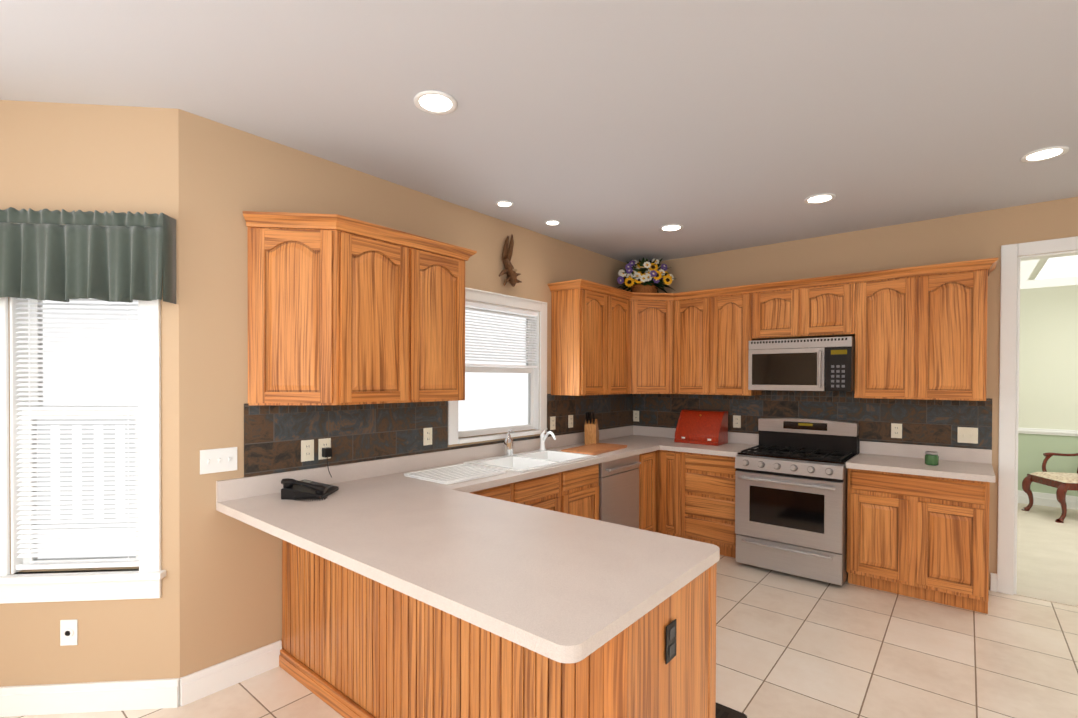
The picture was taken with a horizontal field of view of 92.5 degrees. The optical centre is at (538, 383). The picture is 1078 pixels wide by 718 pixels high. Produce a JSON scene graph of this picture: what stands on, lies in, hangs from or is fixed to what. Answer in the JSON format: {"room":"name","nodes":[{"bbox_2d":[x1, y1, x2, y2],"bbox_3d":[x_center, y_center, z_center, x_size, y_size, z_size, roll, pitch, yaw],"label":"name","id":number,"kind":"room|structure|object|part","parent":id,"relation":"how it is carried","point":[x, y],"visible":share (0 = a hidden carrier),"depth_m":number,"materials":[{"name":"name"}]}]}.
{"room":"kitchen","nodes":[
{"label":"kitchen","id":0,"kind":"room"},
{"bbox_2d":[0,100,179,686],"bbox_3d":[-2.123,0.113,2.390,0.930,2.745,0.120,0,1,-5],"label":"wall","id":1,"kind":"structure","parent":0,"point":[69,157],"depth_m":2.34,"materials":[{"name":"beige paint"}]},
{"bbox_2d":[60,619,77,645],"bbox_3d":[-2.126,1.126,2.332,0.070,0.115,0.011,0,1,-5],"label":"outlet","id":2,"kind":"object","parent":1,"relation":"attached to","point":[68,632],"visible":1,"depth_m":2.33,"materials":[{"name":"white plastic"}]},
{"bbox_2d":[0,297,165,603],"bbox_3d":[-2.096,0.147,2.371,0.766,1.668,0.165,0,1,-5],"label":"bay window","id":3,"kind":"structure","parent":1,"relation":"in","point":[85,433],"depth_m":2.35,"materials":[{"name":"white"}]},
{"bbox_2d":[0,207,175,303],"bbox_3d":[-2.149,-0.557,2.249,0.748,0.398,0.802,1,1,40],"label":"valance curtain","id":4,"kind":"object","parent":1,"relation":"attached to","point":[113,256],"visible":1,"depth_m":2.25,"materials":[{"name":"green fabric"}]},
{"bbox_3d":[-2.162,-0.691,2.256,0.718,0.012,0.718,1,1,40],"label":"rod","id":5,"kind":"part","parent":4,"relation":"part of","materials":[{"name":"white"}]},
{"bbox_2d":[178,109,631,677],"bbox_3d":[-0.329,0.105,4.067,0.120,2.745,4.300,1,1,40],"label":"wall","id":6,"kind":"structure","parent":0,"point":[230,587],"depth_m":2.56,"materials":[{"name":"beige paint"}]},
{"bbox_2d":[0,640,281,716],"bbox_3d":[-1.973,1.421,2.506,0.676,0.128,1.125,1,1,40],"label":"baseboard","id":7,"kind":"structure","parent":6,"relation":"attached to","point":[45,699],"depth_m":2.35,"materials":[{"name":"white wood"}]},
{"bbox_2d":[200,447,236,474],"bbox_3d":[-1.544,0.372,2.496,0.017,0.115,0.162,1,1,40],"label":"light switch","id":8,"kind":"object","parent":6,"relation":"attached to","point":[218,460],"visible":1,"depth_m":2.49,"materials":[{"name":"white plastic"}]},
{"bbox_2d":[243,211,322,404],"bbox_3d":[-1.218,-0.369,2.638,0.322,0.960,0.382,1,1,40],"label":"upper cabinet","id":9,"kind":"object","parent":6,"relation":"attached to","point":[285,250],"depth_m":2.60,"materials":[{"name":"brown wood"}]},
{"bbox_2d":[323,214,422,404],"bbox_3d":[-1.004,-0.370,2.897,0.322,0.960,0.573,1,1,40],"label":"upper cabinet","id":10,"kind":"object","parent":6,"relation":"attached to","point":[343,310],"depth_m":2.77,"materials":[{"name":"brown wood"}]},
{"bbox_2d":[216,426,631,500],"bbox_3d":[-0.272,0.512,4.029,0.019,0.100,4.009,1,1,40],"label":"backsplash","id":11,"kind":"structure","parent":6,"relation":"attached to","point":[226,490],"depth_m":3.22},
{"bbox_2d":[244,394,631,476],"bbox_3d":[-0.231,0.277,4.088,0.006,0.370,3.904,1,1,40],"label":"tile backsplash","id":12,"kind":"structure","parent":6,"relation":"attached to","point":[275,436],"depth_m":3.10,"materials":[{"name":"tile"}]},
{"bbox_2d":[301,439,313,461],"bbox_3d":[-1.266,0.367,2.826,0.008,0.115,0.070,1,1,40],"label":"electrical outlet","id":13,"kind":"object","parent":12,"relation":"attached to","point":[307,450],"visible":1,"depth_m":2.82,"materials":[{"name":"beige plastic"}]},
{"bbox_2d":[318,438,330,459],"bbox_3d":[-1.204,0.367,2.902,0.008,0.115,0.070,1,1,40],"label":"electrical outlet","id":14,"kind":"object","parent":12,"relation":"attached to","point":[324,443],"visible":0.71,"depth_m":2.89,"materials":[{"name":"beige plastic"}]},
{"bbox_2d":[322,447,331,476],"bbox_3d":[-1.185,0.443,2.886,0.042,0.165,0.040,1,1,40],"label":"adapter","id":15,"kind":"object","parent":14,"relation":"attached to","point":[327,452],"visible":1,"depth_m":2.88,"materials":[{"name":"black plastic"}]},
{"bbox_2d":[423,428,431,444],"bbox_3d":[-0.743,0.354,3.458,0.008,0.115,0.070,1,1,40],"label":"electrical outlet","id":16,"kind":"object","parent":12,"relation":"attached to","point":[427,436],"visible":1,"depth_m":3.45,"materials":[{"name":"beige plastic"}]},
{"bbox_2d":[550,416,555,429],"bbox_3d":[0.122,0.345,4.501,0.008,0.115,0.070,1,1,40],"label":"electrical outlet","id":17,"kind":"object","parent":12,"relation":"attached to","point":[552,423],"visible":1,"depth_m":4.49,"materials":[{"name":"beige plastic"}]},
{"bbox_2d":[568,415,572,427],"bbox_3d":[0.291,0.344,4.705,0.008,0.115,0.070,1,1,40],"label":"electrical outlet","id":18,"kind":"object","parent":12,"relation":"attached to","point":[570,421],"visible":1,"depth_m":4.70,"materials":[{"name":"beige plastic"}]},
{"bbox_2d":[423,237,470,401],"bbox_3d":[-0.744,-0.372,3.210,0.322,0.960,0.506,1,1,40],"label":"upper cabinet","id":19,"kind":"object","parent":6,"relation":"attached to","point":[443,263],"depth_m":3.16,"materials":[{"name":"brown wood"}]},
{"bbox_2d":[448,287,546,444],"bbox_3d":[-0.324,-0.134,4.046,0.150,1.117,1.085,1,1,40],"label":"window","id":20,"kind":"structure","parent":6,"relation":"in","point":[505,379],"depth_m":4.08,"materials":[{"name":"white"}]},
{"bbox_2d":[455,300,537,367],"bbox_3d":[-0.303,-0.362,4.027,0.030,0.465,0.883,1,1,40],"label":"window blind","id":21,"kind":"object","parent":20,"relation":"in","point":[471,304],"depth_m":4.04,"materials":[{"name":"white plastic"}]},
{"bbox_2d":[499,235,521,286],"bbox_3d":[-0.206,-0.962,4.019,0.109,0.414,0.250,1,1,40],"label":"driftwood","id":22,"kind":"object","parent":6,"relation":"attached to","point":[511,271],"visible":0.98,"depth_m":3.99,"materials":[{"name":"brown wood"}]},
{"bbox_2d":[548,279,602,395],"bbox_3d":[0.380,-0.380,4.565,0.322,0.960,0.474,1,1,40],"label":"upper cabinet","id":23,"kind":"object","parent":6,"relation":"attached to","point":[576,305],"depth_m":4.39,"materials":[{"name":"brown wood"}]},
{"bbox_2d":[603,285,634,394],"bbox_3d":[0.633,-0.381,4.834,0.369,0.960,0.530,1,1,40],"label":"upper cabinet","id":24,"kind":"object","parent":6,"relation":"attached to","point":[618,304],"depth_m":4.74,"materials":[{"name":"brown wood"}]},
{"bbox_2d":[635,292,670,393],"bbox_3d":[1.055,-0.382,5.155,0.609,0.960,0.609,1,1,40],"label":"upper cabinet","id":25,"kind":"object","parent":6,"relation":"attached to","point":[652,310],"depth_m":4.93,"materials":[{"name":"brown wood"}]},
{"bbox_2d":[617,257,676,292],"bbox_3d":[1.059,-1.026,5.138,0.582,0.425,0.611,1,1,40],"label":"flower basket","id":26,"kind":"object","parent":25,"relation":"on","point":[645,276],"visible":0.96,"depth_m":5.01,"materials":[{"name":"multicoloured plant"}]},
{"bbox_3d":[1.056,-0.895,5.161,0.280,0.162,0.280,1,1,40],"label":"pot","id":27,"kind":"part","parent":26,"relation":"part of","materials":[{"name":"brown wicker"}]},
{"bbox_2d":[0,532,1077,717],"bbox_3d":[-0.390,1.530,1.568,9.400,0.060,8.000,1,1,40],"label":"floor","id":28,"kind":"structure","parent":0,"point":[790,646],"depth_m":2.79,"materials":[{"name":"beige tile"}]},
{"bbox_2d":[278,537,716,717],"bbox_3d":[-0.357,1.055,2.316,2.082,0.874,0.650,1,1,40],"label":"base cabinet","id":29,"kind":"object","parent":28,"relation":"on","point":[365,649],"depth_m":1.87,"materials":[{"name":"brown wood"}]},
{"bbox_2d":[388,461,527,492],"bbox_3d":[-0.519,0.588,3.244,0.643,0.040,0.635,1,1,40],"label":"countertop","id":30,"kind":"structure","parent":29,"relation":"on","point":[511,476],"depth_m":3.10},
{"bbox_2d":[404,464,505,484],"bbox_3d":[-0.518,0.559,3.227,0.420,0.016,0.500,1,1,40],"label":"board","id":31,"kind":"object","parent":30,"relation":"on","point":[452,474],"visible":1,"depth_m":3.19,"materials":[{"name":"white plastic"}]},
{"bbox_2d":[463,449,596,497],"bbox_3d":[-0.043,0.648,3.808,0.546,0.190,0.876,1,1,40],"label":"sink","id":32,"kind":"object","parent":30,"relation":"in","point":[524,462],"depth_m":3.74,"materials":[{"name":"white ceramic"}]},
{"bbox_2d":[216,473,723,668],"bbox_3d":[-0.449,0.597,2.173,2.118,0.040,0.925,1,1,40],"label":"countertop","id":33,"kind":"structure","parent":29,"relation":"on","point":[555,585],"depth_m":1.76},
{"bbox_2d":[281,478,338,500],"bbox_3d":[-1.157,0.521,2.639,0.330,0.098,0.298,1,1,40],"label":"phone","id":34,"kind":"object","parent":33,"relation":"on","point":[302,490],"visible":0.98,"depth_m":2.55,"materials":[{"name":"black plastic"}]},
{"bbox_2d":[472,453,563,500],"bbox_3d":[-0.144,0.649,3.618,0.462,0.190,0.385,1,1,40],"label":"base cabinet","id":35,"kind":"object","parent":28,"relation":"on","point":[545,475],"depth_m":3.55,"materials":[{"name":"brown wood"}]},
{"bbox_2d":[520,449,603,492],"bbox_3d":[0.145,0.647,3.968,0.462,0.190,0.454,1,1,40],"label":"base cabinet","id":36,"kind":"object","parent":28,"relation":"on","point":[579,469],"depth_m":3.88,"materials":[{"name":"brown wood"}]},
{"bbox_2d":[599,455,640,528],"bbox_3d":[0.476,1.042,4.417,0.630,0.871,0.603,1,1,40],"label":"dishwasher","id":37,"kind":"object","parent":28,"relation":"on","point":[619,491],"visible":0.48,"depth_m":4.22,"materials":[{"name":"silver metal"}]},
{"bbox_3d":[0.701,0.680,4.229,0.051,0.021,0.504,1,1,40],"label":"handle","id":38,"kind":"part","parent":37,"relation":"part of","materials":[{"name":"silver metal"}]},
{"bbox_2d":[604,449,659,528],"bbox_3d":[0.746,1.038,4.807,0.601,0.874,0.333,1,1,40],"label":"base cabinet","id":39,"kind":"object","parent":28,"relation":"on","point":[649,468],"depth_m":4.64,"materials":[{"name":"brown wood"}]},
{"bbox_2d":[556,441,659,464],"bbox_3d":[0.534,0.580,4.514,0.643,0.040,0.985,1,1,40],"label":"countertop","id":40,"kind":"structure","parent":39,"relation":"on","point":[632,449],"depth_m":4.47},
{"bbox_2d":[539,428,556,450],"bbox_3d":[0.091,0.462,4.204,0.211,0.176,0.142,1,1,40],"label":"faucet","id":41,"kind":"object","parent":40,"relation":"on","point":[543,437],"depth_m":4.23,"materials":[{"name":"white metal"}]},
{"bbox_2d":[584,412,598,444],"bbox_3d":[0.484,0.407,4.736,0.105,0.301,0.258,0,1,15],"label":"knife block","id":42,"kind":"object","parent":40,"relation":"on","point":[591,429],"visible":1,"depth_m":4.66,"materials":[{"name":"brown wood"}]},
{"bbox_2d":[561,443,626,454],"bbox_3d":[0.476,0.551,4.370,0.300,0.021,0.620,1,1,36],"label":"cutting board","id":43,"kind":"object","parent":40,"relation":"on","point":[595,449],"visible":0.9,"depth_m":4.30,"materials":[{"name":"brown wood"}]},
{"bbox_2d":[656,449,683,536],"bbox_3d":[1.376,1.039,4.902,0.235,0.874,0.601,1,1,40],"label":"base cabinet","id":44,"kind":"object","parent":28,"relation":"on","point":[671,464],"depth_m":4.66,"materials":[{"name":"brown wood"}]},
{"bbox_2d":[684,453,736,557],"bbox_3d":[1.657,1.042,4.669,0.496,0.874,0.601,1,1,40],"label":"base cabinet","id":45,"kind":"object","parent":28,"relation":"on","point":[709,482],"depth_m":4.43,"materials":[{"name":"brown wood"}]},
{"bbox_2d":[604,433,757,456],"bbox_3d":[1.322,0.580,4.918,1.340,0.040,0.643,1,1,40],"label":"countertop","id":46,"kind":"structure","parent":45,"relation":"on","point":[730,449],"depth_m":4.67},
{"bbox_2d":[674,409,727,445],"bbox_3d":[1.533,0.408,4.883,0.420,0.304,0.260,1,1,40],"label":"bread box","id":47,"kind":"object","parent":46,"relation":"on","point":[703,427],"visible":1,"depth_m":4.82,"materials":[{"name":"red metal"}]},
{"bbox_2d":[716,702,746,717],"bbox_3d":[0.455,1.487,2.410,0.865,0.015,0.475,1,1,40],"label":"kitchen mat","id":48,"kind":"object","parent":28,"relation":"on","point":[722,711],"visible":0.12,"depth_m":2.33,"materials":[{"name":"grey"}]},
{"bbox_2d":[735,418,858,585],"bbox_3d":[2.083,0.879,4.185,0.761,1.153,0.747,1,1,40],"label":"range","id":49,"kind":"object","parent":28,"relation":"on","point":[790,495],"visible":0.92,"depth_m":3.98,"materials":[{"name":"silver metal"}]},
{"bbox_3d":[1.880,0.954,3.941,0.531,0.285,0.004,1,1,40],"label":"glass","id":50,"kind":"part","parent":49,"relation":"part of","materials":[{"name":"black glass"}]},
{"bbox_2d":[846,469,991,613],"bbox_3d":[2.749,1.054,3.764,0.789,0.874,0.601,1,1,40],"label":"base cabinet","id":51,"kind":"object","parent":28,"relation":"on","point":[925,538],"depth_m":3.51,"materials":[{"name":"brown wood"}]},
{"bbox_2d":[846,453,994,482],"bbox_3d":[2.747,0.595,3.737,0.815,0.040,0.643,1,1,40],"label":"countertop","id":52,"kind":"structure","parent":51,"relation":"on","point":[878,462],"depth_m":3.60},
{"bbox_2d":[925,451,938,465],"bbox_3d":[2.783,0.529,3.659,0.080,0.093,0.080,1,1,40],"label":"candle jar","id":53,"kind":"object","parent":52,"relation":"on","point":[931,457],"visible":1,"depth_m":3.63,"materials":[{"name":"green glass"}]},
{"bbox_2d":[0,0,1077,263],"bbox_3d":[-0.380,-1.275,1.543,9.400,0.060,8.000,1,1,40],"label":"ceiling","id":54,"kind":"structure","parent":0,"point":[622,130],"depth_m":2.24,"materials":[{"name":"white paint"}]},
{"bbox_2d":[414,90,456,114],"bbox_3d":[-0.460,-1.247,2.298,0.190,0.010,0.190,1,1,40],"label":"recessed light","id":55,"kind":"object","parent":54,"relation":"in","point":[435,102],"visible":1,"depth_m":2.29,"materials":[{"name":"white"}]},
{"bbox_2d":[496,200,512,206],"bbox_3d":[-0.241,-1.258,3.619,0.124,0.010,0.124,1,1,40],"label":"recessed light","id":56,"kind":"object","parent":54,"relation":"in","point":[503,203],"visible":0.96,"depth_m":3.61,"materials":[{"name":"white glass"}]},
{"bbox_2d":[545,220,560,225],"bbox_3d":[0.108,-1.260,4.052,0.124,0.010,0.124,1,1,40],"label":"recessed light","id":57,"kind":"object","parent":54,"relation":"in","point":[552,222],"visible":0.98,"depth_m":4.04,"materials":[{"name":"white glass"}]},
{"bbox_2d":[659,224,682,231],"bbox_3d":[1.071,-1.258,4.179,0.190,0.010,0.190,1,1,40],"label":"recessed light","id":58,"kind":"object","parent":54,"relation":"in","point":[671,227],"visible":1,"depth_m":4.16,"materials":[{"name":"white glass"}]},
{"bbox_2d":[804,193,835,203],"bbox_3d":[1.900,-1.249,3.496,0.190,0.010,0.190,1,1,40],"label":"recessed light","id":59,"kind":"object","parent":54,"relation":"in","point":[820,198],"visible":0.98,"depth_m":3.48,"materials":[{"name":"white glass"}]},
{"bbox_2d":[1020,146,1068,161],"bbox_3d":[2.737,-1.240,2.796,0.190,0.010,0.190,1,1,40],"label":"recessed light","id":60,"kind":"object","parent":54,"relation":"in","point":[1047,153],"visible":1,"depth_m":2.79,"materials":[{"name":"white glass"}]},
{"bbox_2d":[658,197,1077,589],"bbox_3d":[3.438,0.123,3.660,6.440,2.745,0.120,1,1,40],"label":"wall","id":61,"kind":"structure","parent":0,"point":[975,236],"depth_m":4.00,"materials":[{"name":"beige paint"}]},
{"bbox_2d":[671,288,718,394],"bbox_3d":[1.513,-0.379,4.932,0.485,0.960,0.369,1,1,40],"label":"upper cabinet","id":62,"kind":"object","parent":61,"relation":"attached to","point":[694,314],"depth_m":4.80,"materials":[{"name":"brown wood"}]},
{"bbox_2d":[719,285,761,395],"bbox_3d":[1.777,-0.376,4.744,0.430,0.960,0.321,1,1,40],"label":"upper cabinet","id":63,"kind":"object","parent":61,"relation":"attached to","point":[734,302],"depth_m":4.58,"materials":[{"name":"brown wood"}]},
{"bbox_2d":[751,278,810,339],"bbox_3d":[2.120,-0.621,4.459,0.453,0.463,0.321,1,1,40],"label":"upper cabinet","id":64,"kind":"object","parent":61,"relation":"attached to","point":[781,309],"depth_m":4.33,"materials":[{"name":"brown wood"}]},
{"bbox_2d":[748,336,854,390],"bbox_3d":[2.198,-0.153,4.309,0.763,0.420,0.453,1,1,40],"label":"microwave","id":65,"kind":"object","parent":64,"relation":"attached to","point":[816,364],"visible":0.98,"depth_m":4.14,"materials":[{"name":"silver metal"}]},
{"bbox_3d":[2.005,-0.118,4.238,0.498,0.260,0.003,1,1,40],"label":"glass","id":66,"kind":"part","parent":65,"relation":"part of","materials":[{"name":"black glass"}]},
{"bbox_3d":[2.201,-0.116,4.045,0.019,0.292,0.050,1,1,40],"label":"handle","id":67,"kind":"part","parent":65,"relation":"part of","materials":[{"name":"silver metal"}]},
{"bbox_2d":[632,425,991,464],"bbox_3d":[2.133,0.515,4.651,2.928,0.100,0.019,1,1,40],"label":"backsplash","id":68,"kind":"structure","parent":61,"relation":"attached to","point":[893,449],"depth_m":4.07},
{"bbox_2d":[632,390,991,453],"bbox_3d":[2.150,0.309,4.646,2.900,0.554,0.006,1,1,40],"label":"tile backsplash","id":69,"kind":"structure","parent":61,"relation":"attached to","point":[924,422],"depth_m":4.28,"materials":[{"name":"tile"}]},
{"bbox_2d":[633,411,638,421],"bbox_3d":[1.044,0.350,5.552,0.070,0.115,0.008,1,1,40],"label":"electrical outlet","id":70,"kind":"object","parent":69,"relation":"attached to","point":[635,415],"visible":1,"depth_m":5.55,"materials":[{"name":"beige plastic"}]},
{"bbox_2d":[733,415,740,427],"bbox_3d":[1.867,0.359,4.870,0.070,0.115,0.008,1,1,40],"label":"electrical outlet","id":71,"kind":"object","parent":69,"relation":"attached to","point":[736,421],"visible":1,"depth_m":4.87,"materials":[{"name":"beige plastic"}]},
{"bbox_2d":[891,423,901,437],"bbox_3d":[2.824,0.373,4.077,0.070,0.115,0.008,1,1,40],"label":"electrical outlet","id":72,"kind":"object","parent":69,"relation":"attached to","point":[896,430],"visible":1,"depth_m":4.08,"materials":[{"name":"beige plastic"}]},
{"bbox_2d":[957,427,977,443],"bbox_3d":[3.153,0.381,3.798,0.116,0.115,0.017,1,1,40],"label":"light switch","id":73,"kind":"object","parent":69,"relation":"attached to","point":[967,435],"visible":1,"depth_m":3.80,"materials":[{"name":"beige plastic"}]},
{"bbox_2d":[811,273,854,337],"bbox_3d":[2.365,-0.618,4.255,0.452,0.463,0.321,1,1,40],"label":"upper cabinet","id":74,"kind":"object","parent":61,"relation":"attached to","point":[832,297],"depth_m":4.08,"materials":[{"name":"brown wood"}]},
{"bbox_2d":[851,265,930,399],"bbox_3d":[2.715,-0.366,3.967,0.453,0.960,0.321,1,1,40],"label":"upper cabinet","id":75,"kind":"object","parent":61,"relation":"attached to","point":[892,336],"depth_m":3.83,"materials":[{"name":"brown wood"}]},
{"bbox_2d":[931,258,990,400],"bbox_3d":[2.961,-0.363,3.763,0.455,0.960,0.321,1,1,40],"label":"upper cabinet","id":76,"kind":"object","parent":61,"relation":"attached to","point":[958,289],"depth_m":3.59,"materials":[{"name":"brown wood"}]},
{"bbox_2d":[997,236,1077,594],"bbox_3d":[3.922,0.261,3.263,1.522,2.478,0.161,1,1,40],"label":"door frame","id":77,"kind":"structure","parent":61,"relation":"attached to","point":[1011,258],"depth_m":3.65,"materials":[{"name":"white wood"}]},
{"bbox_2d":[1014,503,1077,606],"bbox_3d":[5.053,1.519,4.686,5.800,0.066,3.750,1,1,40],"label":"floor","id":78,"kind":"structure","parent":0,"point":[1047,557],"depth_m":4.46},
{"bbox_2d":[1021,452,1077,522],"bbox_3d":[5.867,0.952,5.690,0.785,1.086,0.754,1,1,40],"label":"chair","id":79,"kind":"object","parent":78,"relation":"on","point":[1063,488],"visible":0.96,"depth_m":5.77,"materials":[{"name":"brown wood"}]},
{"bbox_2d":[1030,472,1077,482],"bbox_3d":[5.869,1.033,5.700,0.450,0.045,0.536,0,1,12],"label":"cushion","id":80,"kind":"object","parent":79,"relation":"on","point":[1066,477],"visible":1,"depth_m":5.68,"materials":[{"name":"fabric"}]},
{"bbox_2d":[1018,285,1077,495],"bbox_3d":[6.293,0.011,6.163,6.040,2.945,0.120,1,1,40],"label":"wall","id":81,"kind":"structure","parent":0,"point":[1048,370],"depth_m":6.21,"materials":[{"name":"green"}]},
{"bbox_2d":[1018,428,1077,509],"bbox_3d":[6.242,1.016,6.114,5.800,0.935,0.030,1,1,40],"label":"trim","id":82,"kind":"structure","parent":81,"relation":"attached to","point":[1045,499],"depth_m":6.21,"materials":[{"name":"white"}]},
{"bbox_2d":[1020,255,1077,288],"bbox_3d":[5.063,-1.308,4.662,5.800,0.310,3.750,1,1,40],"label":"ceiling","id":83,"kind":"structure","parent":0,"point":[1051,272],"depth_m":5.66,"materials":[{"name":"white paint"}]}
]}

